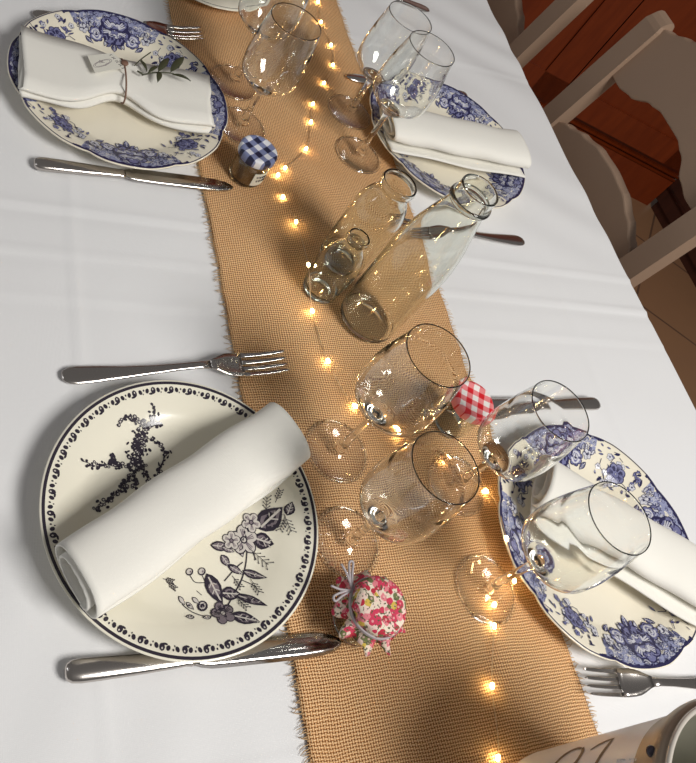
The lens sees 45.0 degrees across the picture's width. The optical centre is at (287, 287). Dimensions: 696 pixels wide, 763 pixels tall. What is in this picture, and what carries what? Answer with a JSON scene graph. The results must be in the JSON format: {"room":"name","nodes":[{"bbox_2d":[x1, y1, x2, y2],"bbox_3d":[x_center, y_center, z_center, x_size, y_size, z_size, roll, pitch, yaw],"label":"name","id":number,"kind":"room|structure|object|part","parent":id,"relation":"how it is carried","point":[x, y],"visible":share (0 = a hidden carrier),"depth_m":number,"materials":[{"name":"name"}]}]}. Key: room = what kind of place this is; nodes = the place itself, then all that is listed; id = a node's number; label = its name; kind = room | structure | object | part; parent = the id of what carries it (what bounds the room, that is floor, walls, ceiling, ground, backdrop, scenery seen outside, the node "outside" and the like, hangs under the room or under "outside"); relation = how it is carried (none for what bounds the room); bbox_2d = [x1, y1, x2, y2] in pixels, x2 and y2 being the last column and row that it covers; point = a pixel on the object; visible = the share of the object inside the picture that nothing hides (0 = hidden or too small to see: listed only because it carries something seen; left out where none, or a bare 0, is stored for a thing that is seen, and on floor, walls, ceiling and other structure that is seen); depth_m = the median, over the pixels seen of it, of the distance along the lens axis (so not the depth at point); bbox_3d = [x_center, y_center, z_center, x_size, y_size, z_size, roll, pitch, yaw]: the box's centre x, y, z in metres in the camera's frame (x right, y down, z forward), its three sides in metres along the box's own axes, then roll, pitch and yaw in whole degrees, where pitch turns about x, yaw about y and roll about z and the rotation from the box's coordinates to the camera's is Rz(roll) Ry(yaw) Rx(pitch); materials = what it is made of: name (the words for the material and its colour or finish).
{"room":"dining room","nodes":[
{"label":"dining room","id":0,"kind":"room"},
{"bbox_2d":[631,179,695,409],"bbox_3d":[0.349,0.130,2.175,5.000,0.100,6.000,5,53,-27],"label":"floor","id":1,"kind":"structure","parent":0,"point":[668,297],"depth_m":2.66,"materials":[{"name":"tile"}]},
{"bbox_2d":[487,0,593,67],"bbox_3d":[0.214,-0.555,1.877,0.505,0.990,0.411,5,53,-27],"label":"dining chair","id":2,"kind":"object","parent":1,"relation":"on","point":[525,44],"visible":0.22,"depth_m":1.70,"materials":[{"name":"beige paint"}]},
{"bbox_3d":[0.442,-0.631,1.845,0.043,0.132,0.351,5,53,-27],"label":"rail","id":3,"kind":"part","parent":2,"relation":"part of","materials":[{"name":"beige paint"}]},
{"bbox_2d":[522,0,695,204],"bbox_3d":[0.757,-1.495,2.235,2.200,1.998,0.591,24,47,-12],"label":"tall cabinet","id":4,"kind":"object","parent":1,"relation":"on","point":[635,135],"visible":0.34,"depth_m":2.68,"materials":[{"name":"brown wood"}]},
{"bbox_3d":[0.990,-1.227,2.057,0.541,1.780,0.026,24,47,-12],"label":"door","id":5,"kind":"part","parent":4,"relation":"part of","materials":[{"name":"brown wood"}]},
{"bbox_3d":[0.988,-1.216,2.047,0.541,1.780,0.012,24,47,-12],"label":"door frame","id":6,"kind":"part","parent":4,"relation":"part of","materials":[{"name":"brown wood"}]},
{"bbox_3d":[0.356,-0.812,2.666,2.200,0.028,0.012,24,47,-12],"label":"moulding","id":7,"kind":"part","parent":4,"relation":"part of","materials":[{"name":"brown wood"}]},
{"bbox_3d":[1.475,-1.000,2.158,0.541,1.780,0.012,24,47,-12],"label":"door frame","id":8,"kind":"part","parent":4,"relation":"part of","materials":[{"name":"brown wood"}]},
{"bbox_3d":[1.478,-1.011,2.168,0.541,1.780,0.026,24,47,-12],"label":"door","id":9,"kind":"part","parent":4,"relation":"part of","materials":[{"name":"brown wood"}]},
{"bbox_2d":[543,10,695,287],"bbox_3d":[0.323,-0.098,1.576,0.505,0.990,0.411,5,53,-27],"label":"dining chair","id":10,"kind":"object","parent":1,"relation":"on","point":[654,65],"visible":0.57,"depth_m":1.47,"materials":[{"name":"beige paint"}]},
{"bbox_3d":[0.551,-0.174,1.543,0.043,0.132,0.351,5,53,-27],"label":"rail","id":11,"kind":"part","parent":10,"relation":"part of","materials":[{"name":"beige paint"}]},
{"bbox_3d":[0.435,-0.216,1.780,0.117,0.927,0.043,5,53,-27],"label":"post","id":12,"kind":"part","parent":10,"relation":"part of","materials":[{"name":"beige paint"}]},
{"bbox_3d":[0.689,-0.306,1.393,0.054,0.190,0.351,5,53,-27],"label":"crest rail","id":13,"kind":"part","parent":10,"relation":"part of","materials":[{"name":"beige paint"}]},
{"bbox_3d":[0.507,0.086,1.581,0.117,0.927,0.043,5,53,-27],"label":"post","id":14,"kind":"part","parent":10,"relation":"part of","materials":[{"name":"beige paint"}]},
{"bbox_2d":[651,178,695,286],"bbox_3d":[1.780,-0.320,2.678,0.606,0.880,0.490,5,53,-27],"label":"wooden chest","id":15,"kind":"object","parent":1,"relation":"on","point":[671,205],"visible":0.59,"depth_m":2.89,"materials":[{"name":"brown wood"}]},
{"bbox_3d":[1.388,-0.169,2.765,0.012,0.072,0.490,5,53,-27],"label":"moulding","id":16,"kind":"part","parent":15,"relation":"part of","materials":[{"name":"brown wood"}]},
{"bbox_3d":[-0.153,-0.014,1.406,1.041,0.742,2.410,5,53,-27],"label":"dining table","id":17,"kind":"object","parent":1,"relation":"on","visible":0},
{"bbox_2d":[0,0,695,762],"bbox_3d":[-0.041,-0.153,1.235,1.162,0.264,2.445,5,53,-27],"label":"tablecloth","id":18,"kind":"object","parent":17,"relation":"on","point":[95,270],"visible":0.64,"depth_m":0.88,"materials":[{"name":"white fabric"}]},
{"bbox_2d":[7,9,227,169],"bbox_3d":[-0.201,-0.236,1.006,0.267,0.024,0.267,5,53,-27],"label":"dinner plate","id":19,"kind":"object","parent":18,"relation":"on","point":[112,132],"visible":0.66,"depth_m":1.00,"materials":[{"name":"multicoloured ceramic"}]},
{"bbox_2d":[18,25,214,133],"bbox_3d":[-0.198,-0.242,0.985,0.230,0.026,0.109,8,52,-25],"label":"cloth napkin","id":20,"kind":"object","parent":19,"relation":"on","point":[51,69],"visible":0.94,"depth_m":0.97,"materials":[{"name":"white fabric"}]},
{"bbox_2d":[87,53,127,72],"bbox_3d":[-0.211,-0.263,0.974,0.045,0.003,0.028,-20,67,-39],"label":"paper tag","id":21,"kind":"object","parent":20,"relation":"on","point":[109,61],"visible":1,"depth_m":0.97,"materials":[{"name":"white paper"}]},
{"bbox_2d":[120,58,127,103],"bbox_3d":[-0.196,-0.245,0.987,0.009,0.036,0.070,5,53,-27],"label":"tie","id":22,"kind":"object","parent":20,"relation":"attached to","point":[124,63],"visible":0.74,"depth_m":0.97,"materials":[{"name":"brown fabric"}]},
{"bbox_2d":[134,52,190,82],"bbox_3d":[-0.152,-0.265,1.009,0.070,0.007,0.058,5,53,-27],"label":"leaf sprig","id":23,"kind":"object","parent":20,"relation":"on","point":[177,63],"visible":1,"depth_m":1.01,"materials":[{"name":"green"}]},
{"bbox_3d":[-0.164,-0.270,1.007,0.050,0.004,0.040,-8,60,-34],"label":"stem","id":24,"kind":"part","parent":23,"relation":"part of","materials":[{"name":"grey plant"}]},
{"bbox_2d":[32,10,204,39],"bbox_3d":[-0.216,-0.343,1.088,0.225,0.014,0.026,-1,56,-30],"label":"fork","id":25,"kind":"object","parent":18,"relation":"on","point":[162,27],"visible":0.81,"depth_m":1.12,"materials":[{"name":"silver metal"}]},
{"bbox_3d":[-0.252,-0.342,1.068,0.144,0.013,0.020,0,56,-30],"label":"handle","id":26,"kind":"part","parent":25,"relation":"part of","materials":[{"name":"silver metal"}]},
{"bbox_2d":[33,157,232,190],"bbox_3d":[-0.169,-0.127,0.947,0.233,0.009,0.020,4,54,-28],"label":"table knife","id":27,"kind":"object","parent":18,"relation":"on","point":[46,164],"visible":1,"depth_m":0.94,"materials":[{"name":"silver metal"}]},
{"bbox_3d":[-0.227,-0.130,0.916,0.100,0.009,0.018,4,54,-28],"label":"handle","id":28,"kind":"part","parent":27,"relation":"part of","materials":[{"name":"silver metal"}]},
{"bbox_3d":[-0.125,-0.124,0.971,0.134,0.003,0.020,4,54,-28],"label":"blade","id":29,"kind":"part","parent":27,"relation":"part of","materials":[{"name":"silver metal"}]},
{"bbox_2d":[61,350,289,383],"bbox_3d":[-0.104,0.078,0.818,0.232,0.014,0.026,1,55,-30],"label":"fork","id":30,"kind":"object","parent":18,"relation":"on","point":[231,364],"visible":1,"depth_m":0.81,"materials":[{"name":"silver metal"}]},
{"bbox_3d":[-0.141,0.078,0.797,0.147,0.013,0.020,0,55,-30],"label":"handle","id":31,"kind":"part","parent":30,"relation":"part of","materials":[{"name":"silver metal"}]},
{"bbox_2d":[39,380,317,662],"bbox_3d":[-0.091,0.195,0.727,0.250,0.022,0.250,26,46,-9],"label":"dinner plate","id":32,"kind":"object","parent":18,"relation":"on","point":[241,583],"visible":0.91,"depth_m":0.72,"materials":[{"name":"beige ceramic"}]},
{"bbox_2d":[55,402,309,618],"bbox_3d":[-0.080,0.178,0.707,0.253,0.039,0.069,-28,72,-42],"label":"cloth napkin","id":33,"kind":"object","parent":32,"relation":"on","point":[108,560],"visible":1,"depth_m":0.68,"materials":[{"name":"white fabric"}]},
{"bbox_2d":[64,633,340,682],"bbox_3d":[-0.060,0.296,0.673,0.238,0.009,0.020,6,53,-26],"label":"table knife","id":34,"kind":"object","parent":18,"relation":"on","point":[297,646],"visible":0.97,"depth_m":0.67,"materials":[{"name":"silver metal"}]},
{"bbox_3d":[-0.120,0.290,0.643,0.102,0.009,0.018,6,53,-26],"label":"handle","id":35,"kind":"part","parent":34,"relation":"part of","materials":[{"name":"silver metal"}]},
{"bbox_3d":[-0.015,0.301,0.696,0.137,0.003,0.020,6,53,-26],"label":"blade","id":36,"kind":"part","parent":34,"relation":"part of","materials":[{"name":"silver metal"}]},
{"bbox_2d":[164,0,600,762],"bbox_3d":[0.015,-0.188,1.109,0.325,0.003,2.305,5,53,-27],"label":"table runner","id":37,"kind":"object","parent":18,"relation":"on","point":[430,700],"visible":0.52,"depth_m":0.84,"materials":[{"name":"brown fabric"}]},
{"bbox_2d":[195,0,238,11],"bbox_3d":[-0.121,-0.477,1.246,0.210,0.017,0.210,5,53,-27],"label":"dish","id":38,"kind":"object","parent":37,"relation":"on","point":[229,5],"visible":0.51,"depth_m":1.20,"materials":[{"name":"beige ceramic"}]},
{"bbox_2d":[229,135,277,187],"bbox_3d":[-0.043,-0.151,1.008,0.048,0.050,0.048,5,53,-27],"label":"jam jar","id":39,"kind":"object","parent":37,"relation":"on","point":[255,155],"visible":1,"depth_m":0.99,"materials":[{"name":"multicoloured glass"}]},
{"bbox_3d":[-0.044,-0.149,1.010,0.043,0.045,0.043,5,53,-27],"label":"glass","id":40,"kind":"part","parent":39,"relation":"part of","materials":[{"name":"clear glass"}]},
{"bbox_3d":[-0.036,-0.161,0.995,0.048,0.012,0.048,5,53,-27],"label":"gingham lid","id":41,"kind":"part","parent":39,"relation":"part of","materials":[{"name":"blue fabric"}]},
{"bbox_2d":[210,0,307,100],"bbox_3d":[-0.033,-0.330,1.058,0.079,0.191,0.079,-5,58,-33],"label":"wine glass","id":42,"kind":"object","parent":37,"relation":"on","point":[252,13],"visible":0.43,"depth_m":1.01,"materials":[{"name":"clear glass"}]},
{"bbox_3d":[-0.056,-0.300,1.096,0.016,0.070,0.016,48,47,12],"label":"stem","id":43,"kind":"part","parent":42,"relation":"part of","materials":[{"name":"clear glass"}]},
{"bbox_2d":[238,0,307,35],"bbox_3d":[-0.018,-0.352,1.030,0.079,0.114,0.079,48,47,12],"label":"bowl","id":44,"kind":"object","parent":42,"relation":"on","point":[252,12],"depth_m":1.01,"materials":[{"name":"clear glass"}]},
{"bbox_2d":[223,2,320,143],"bbox_3d":[-0.025,-0.257,1.018,0.074,0.171,0.074,-7,59,-34],"label":"wine glass","id":45,"kind":"object","parent":37,"relation":"on","point":[279,53],"visible":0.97,"depth_m":0.97,"materials":[{"name":"clear glass"}]},
{"bbox_3d":[-0.047,-0.227,1.056,0.016,0.050,0.016,-21,68,-40],"label":"stem","id":46,"kind":"part","parent":45,"relation":"part of","materials":[{"name":"clear glass"}]},
{"bbox_2d":[242,2,320,96],"bbox_3d":[-0.013,-0.273,0.997,0.074,0.113,0.074,-21,68,-40],"label":"bowl","id":47,"kind":"object","parent":45,"relation":"on","point":[278,55],"depth_m":0.97,"materials":[{"name":"clear glass"}]},
{"bbox_2d":[277,134,309,283],"bbox_3d":[0.016,-0.091,1.006,0.064,0.033,0.240,5,53,-27],"label":"string lights","id":48,"kind":"object","parent":37,"relation":"on","point":[308,264],"depth_m":1.03,"materials":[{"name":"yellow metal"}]},
{"bbox_2d":[310,11,333,129],"bbox_3d":[0.032,-0.301,1.183,0.082,0.033,0.267,5,53,-27],"label":"string lights","id":49,"kind":"object","parent":37,"relation":"on","point":[324,82],"depth_m":1.23,"materials":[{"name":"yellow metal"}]},
{"bbox_2d":[310,290,360,411],"bbox_3d":[0.040,0.073,0.889,0.028,0.033,0.146,5,53,-27],"label":"string lights","id":50,"kind":"object","parent":37,"relation":"on","point":[312,310],"depth_m":0.91,"materials":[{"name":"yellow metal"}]},
{"bbox_2d":[303,228,369,303],"bbox_3d":[0.056,-0.026,0.931,0.049,0.100,0.049,5,53,-27],"label":"glass bottle","id":51,"kind":"object","parent":37,"relation":"on","point":[337,265],"visible":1,"depth_m":0.91,"materials":[{"name":"clear glass"}]},
{"bbox_2d":[331,560,405,656],"bbox_3d":[0.066,0.280,0.724,0.080,0.057,0.078,5,53,-27],"label":"jam jar","id":52,"kind":"object","parent":37,"relation":"on","point":[369,610],"visible":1,"depth_m":0.70,"materials":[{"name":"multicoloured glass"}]},
{"bbox_3d":[0.067,0.284,0.727,0.045,0.047,0.045,5,53,-27],"label":"glass","id":53,"kind":"part","parent":52,"relation":"part of","materials":[{"name":"clear glass"}]},
{"bbox_2d":[320,168,416,275],"bbox_3d":[0.093,-0.074,0.961,0.062,0.143,0.062,5,53,-27],"label":"glass bottle","id":54,"kind":"object","parent":37,"relation":"on","point":[379,209],"visible":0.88,"depth_m":0.93,"materials":[{"name":"clear glass"}]},
{"bbox_2d":[328,1,431,129],"bbox_3d":[0.123,-0.300,1.139,0.074,0.171,0.074,26,46,-10],"label":"wine glass","id":55,"kind":"object","parent":37,"relation":"on","point":[399,19],"visible":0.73,"depth_m":1.10,"materials":[{"name":"clear glass"}]},
{"bbox_3d":[0.101,-0.270,1.177,0.016,0.050,0.016,26,46,-10],"label":"stem","id":56,"kind":"part","parent":55,"relation":"part of","materials":[{"name":"clear glass"}]},
{"bbox_2d":[357,1,431,84],"bbox_3d":[0.135,-0.317,1.118,0.074,0.113,0.074,26,46,-10],"label":"bowl","id":57,"kind":"object","parent":55,"relation":"on","point":[399,19],"depth_m":1.09,"materials":[{"name":"clear glass"}]},
{"bbox_2d":[306,323,470,482],"bbox_3d":[0.089,0.111,0.777,0.079,0.191,0.079,42,46,6],"label":"wine glass","id":58,"kind":"object","parent":37,"relation":"on","point":[407,384],"visible":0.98,"depth_m":0.73,"materials":[{"name":"clear glass"}]},
{"bbox_3d":[0.067,0.141,0.815,0.016,0.070,0.016,48,47,11],"label":"stem","id":59,"kind":"part","parent":58,"relation":"part of","materials":[{"name":"clear glass"}]},
{"bbox_2d":[355,323,470,436],"bbox_3d":[0.105,0.089,0.749,0.079,0.114,0.079,48,47,11],"label":"bowl","id":60,"kind":"object","parent":58,"relation":"on","point":[407,384],"depth_m":0.73,"materials":[{"name":"clear glass"}]},
{"bbox_2d":[336,30,454,173],"bbox_3d":[0.136,-0.236,1.081,0.079,0.191,0.079,20,48,-15],"label":"wine glass","id":61,"kind":"object","parent":37,"relation":"on","point":[409,81],"visible":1,"depth_m":1.03,"materials":[{"name":"clear glass"}]},
{"bbox_3d":[0.114,-0.206,1.119,0.016,0.070,0.016,-9,60,-35],"label":"stem","id":62,"kind":"part","parent":61,"relation":"part of","materials":[{"name":"clear glass"}]},
{"bbox_2d":[373,30,454,118],"bbox_3d":[0.152,-0.258,1.054,0.079,0.114,0.079,-9,60,-35],"label":"bowl","id":63,"kind":"object","parent":61,"relation":"on","point":[409,81],"depth_m":1.03,"materials":[{"name":"clear glass"}]},
{"bbox_2d":[317,431,479,577],"bbox_3d":[0.091,0.191,0.728,0.074,0.171,0.074,-23,69,-40],"label":"wine glass","id":64,"kind":"object","parent":37,"relation":"on","point":[419,487],"visible":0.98,"depth_m":0.69,"materials":[{"name":"clear glass"}]},
{"bbox_3d":[0.069,0.221,0.766,0.016,0.050,0.016,-20,67,-39],"label":"stem","id":65,"kind":"part","parent":64,"relation":"part of","materials":[{"name":"clear glass"}]},
{"bbox_2d":[359,431,479,544],"bbox_3d":[0.103,0.175,0.708,0.074,0.113,0.074,-20,67,-39],"label":"bowl","id":66,"kind":"object","parent":64,"relation":"on","point":[419,487],"depth_m":0.69,"materials":[{"name":"clear glass"}]},
{"bbox_2d":[340,173,498,342],"bbox_3d":[0.138,-0.029,0.887,0.072,0.233,0.072,25,46,-11],"label":"glass bottle","id":67,"kind":"object","parent":37,"relation":"on","point":[422,255],"visible":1,"depth_m":0.85,"materials":[{"name":"clear glass"}]},
{"bbox_2d":[434,381,493,437],"bbox_3d":[0.190,0.135,0.913,0.049,0.054,0.049,5,53,-27],"label":"jam jar","id":68,"kind":"object","parent":37,"relation":"on","point":[472,403],"visible":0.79,"depth_m":0.90,"materials":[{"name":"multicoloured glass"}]},
{"bbox_3d":[0.189,0.136,0.915,0.043,0.049,0.043,5,53,-27],"label":"glass","id":69,"kind":"part","parent":68,"relation":"part of","materials":[{"name":"clear glass"}]},
{"bbox_3d":[0.198,0.123,0.898,0.049,0.012,0.049,5,53,-27],"label":"gingham lid","id":70,"kind":"part","parent":68,"relation":"part of","materials":[{"name":"red fabric"}]},
{"bbox_2d":[479,485,497,506],"bbox_3d":[0.197,0.221,0.862,0.014,0.033,0.023,5,53,-27],"label":"string lights","id":71,"kind":"object","parent":37,"relation":"on","point":[485,490],"depth_m":0.89,"materials":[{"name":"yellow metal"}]},
{"bbox_2d":[490,579,515,762],"bbox_3d":[0.188,0.345,0.758,0.084,0.033,0.144,5,53,-27],"label":"string lights","id":72,"kind":"object","parent":37,"relation":"on","point":[514,580],"depth_m":0.77,"materials":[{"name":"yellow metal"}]},
{"bbox_2d":[501,517,513,569],"bbox_3d":[0.210,0.261,0.837,0.007,0.033,0.052,5,53,-27],"label":"string lights","id":73,"kind":"object","parent":37,"relation":"on","point":[506,537],"depth_m":0.84,"materials":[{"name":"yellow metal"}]},
{"bbox_2d":[457,380,588,515],"bbox_3d":[0.214,0.160,0.824,0.074,0.171,0.074,48,47,11],"label":"wine glass","id":74,"kind":"object","parent":37,"relation":"on","point":[526,435],"visible":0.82,"depth_m":0.78,"materials":[{"name":"clear glass"}]},
{"bbox_3d":[0.192,0.190,0.862,0.016,0.050,0.016,48,47,11],"label":"stem","id":75,"kind":"part","parent":74,"relation":"part of","materials":[{"name":"clear glass"}]},
{"bbox_2d":[477,380,588,481],"bbox_3d":[0.226,0.144,0.804,0.074,0.113,0.074,48,47,11],"label":"bowl","id":76,"kind":"object","parent":74,"relation":"on","point":[530,432],"depth_m":0.78,"materials":[{"name":"clear glass"}]},
{"bbox_2d":[456,481,651,625],"bbox_3d":[0.234,0.243,0.756,0.079,0.191,0.079,-3,57,-32],"label":"wine glass","id":77,"kind":"object","parent":37,"relation":"on","point":[576,541],"visible":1,"depth_m":0.71,"materials":[{"name":"clear glass"}]},
{"bbox_3d":[0.212,0.273,0.794,0.016,0.070,0.016,-5,58,-33],"label":"stem","id":78,"kind":"part","parent":77,"relation":"part of","materials":[{"name":"clear glass"}]},
{"bbox_2d":[521,481,651,593],"bbox_3d":[0.250,0.221,0.729,0.079,0.114,0.079,-5,58,-33],"label":"bowl","id":79,"kind":"object","parent":77,"relation":"on","point":[576,541],"depth_m":0.71,"materials":[{"name":"clear glass"}]},
{"bbox_2d":[518,699,695,762],"bbox_3d":[0.281,0.426,0.630,0.179,0.202,0.179,5,53,-27],"label":"ice bucket","id":80,"kind":"object","parent":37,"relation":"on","point":[671,738],"visible":1,"depth_m":0.62,"materials":[{"name":"grey ceramic"}]},
{"bbox_2d":[346,74,466,95],"bbox_3d":[0.189,-0.314,1.305,0.235,0.009,0.020,1,55,-30],"label":"table knife","id":81,"kind":"object","parent":18,"relation":"on","point":[360,78],"visible":0.23,"depth_m":1.26,"materials":[{"name":"silver metal"}]},
{"bbox_3d":[0.145,-0.315,1.280,0.135,0.003,0.020,1,55,-30],"label":"blade","id":82,"kind":"part","parent":81,"relation":"part of","materials":[{"name":"silver metal"}]},
{"bbox_2d":[400,0,429,11],"bbox_3d":[0.148,-0.517,1.439,0.233,0.014,0.026,11,50,-23],"label":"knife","id":83,"kind":"object","parent":18,"relation":"on","point":[419,6],"visible":0.91,"depth_m":1.48,"materials":[{"name":"silver metal"}]},
{"bbox_2d":[369,84,524,208],"bbox_3d":[0.233,-0.214,1.241,0.267,0.024,0.267,31,46,-5],"label":"dinner plate","id":84,"kind":"object","parent":18,"relation":"on","point":[437,176],"visible":0.42,"depth_m":1.23,"materials":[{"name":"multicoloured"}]},
{"bbox_2d":[379,108,531,177],"bbox_3d":[0.245,-0.214,1.211,0.251,0.036,0.084,6,52,-26],"label":"cloth napkin","id":85,"kind":"object","parent":84,"relation":"on","point":[467,144],"visible":0.95,"depth_m":1.20,"materials":[{"name":"white fabric"}]},
{"bbox_2d":[402,218,524,245],"bbox_3d":[0.243,-0.074,1.141,0.222,0.014,0.026,3,54,-29],"label":"fork","id":86,"kind":"object","parent":18,"relation":"on","point":[503,238],"visible":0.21,"depth_m":1.17,"materials":[{"name":"silver metal"}]},
{"bbox_3d":[0.278,-0.072,1.161,0.141,0.013,0.020,3,54,-29],"label":"handle","id":87,"kind":"part","parent":86,"relation":"part of","materials":[{"name":"silver metal"}]},
{"bbox_2d":[491,397,600,409],"bbox_3d":[0.287,0.139,1.000,0.237,0.009,0.020,4,54,-28],"label":"table knife","id":88,"kind":"object","parent":18,"relation":"on","point":[590,403],"visible":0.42,"depth_m":1.04,"materials":[{"name":"silver metal"}]},
{"bbox_3d":[0.243,0.137,0.977,0.136,0.003,0.020,4,54,-28],"label":"blade","id":89,"kind":"part","parent":88,"relation":"part of","materials":[{"name":"silver metal"}]},
{"bbox_3d":[0.347,0.143,1.032,0.102,0.009,0.018,4,54,-28],"label":"handle","id":90,"kind":"part","parent":88,"relation":"part of","materials":[{"name":"silver metal"}]},
{"bbox_2d":[498,434,695,669],"bbox_3d":[0.333,0.275,0.909,0.267,0.024,0.267,5,53,-27],"label":"dinner plate","id":91,"kind":"object","parent":18,"relation":"on","point":[612,620],"visible":0.57,"depth_m":0.87,"materials":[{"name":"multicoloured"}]},
{"bbox_2d":[530,462,695,625],"bbox_3d":[0.365,0.270,0.890,0.245,0.037,0.090,31,46,-5],"label":"cloth napkin","id":92,"kind":"object","parent":91,"relation":"on","point":[665,573],"visible":0.5,"depth_m":0.88,"materials":[{"name":"white fabric"}]},
{"bbox_2d":[583,667,695,697],"bbox_3d":[0.387,0.400,0.846,0.230,0.014,0.026,11,50,-22],"label":"fork","id":93,"kind":"object","parent":18,"relation":"on","point":[632,682],"visible":1,"depth_m":0.82,"materials":[{"name":"silver metal"}]},
{"bbox_3d":[0.424,0.408,0.862,0.146,0.013,0.020,11,50,-22],"label":"handle","id":94,"kind":"part","parent":93,"relation":"part of","materials":[{"name":"silver metal"}]}
]}

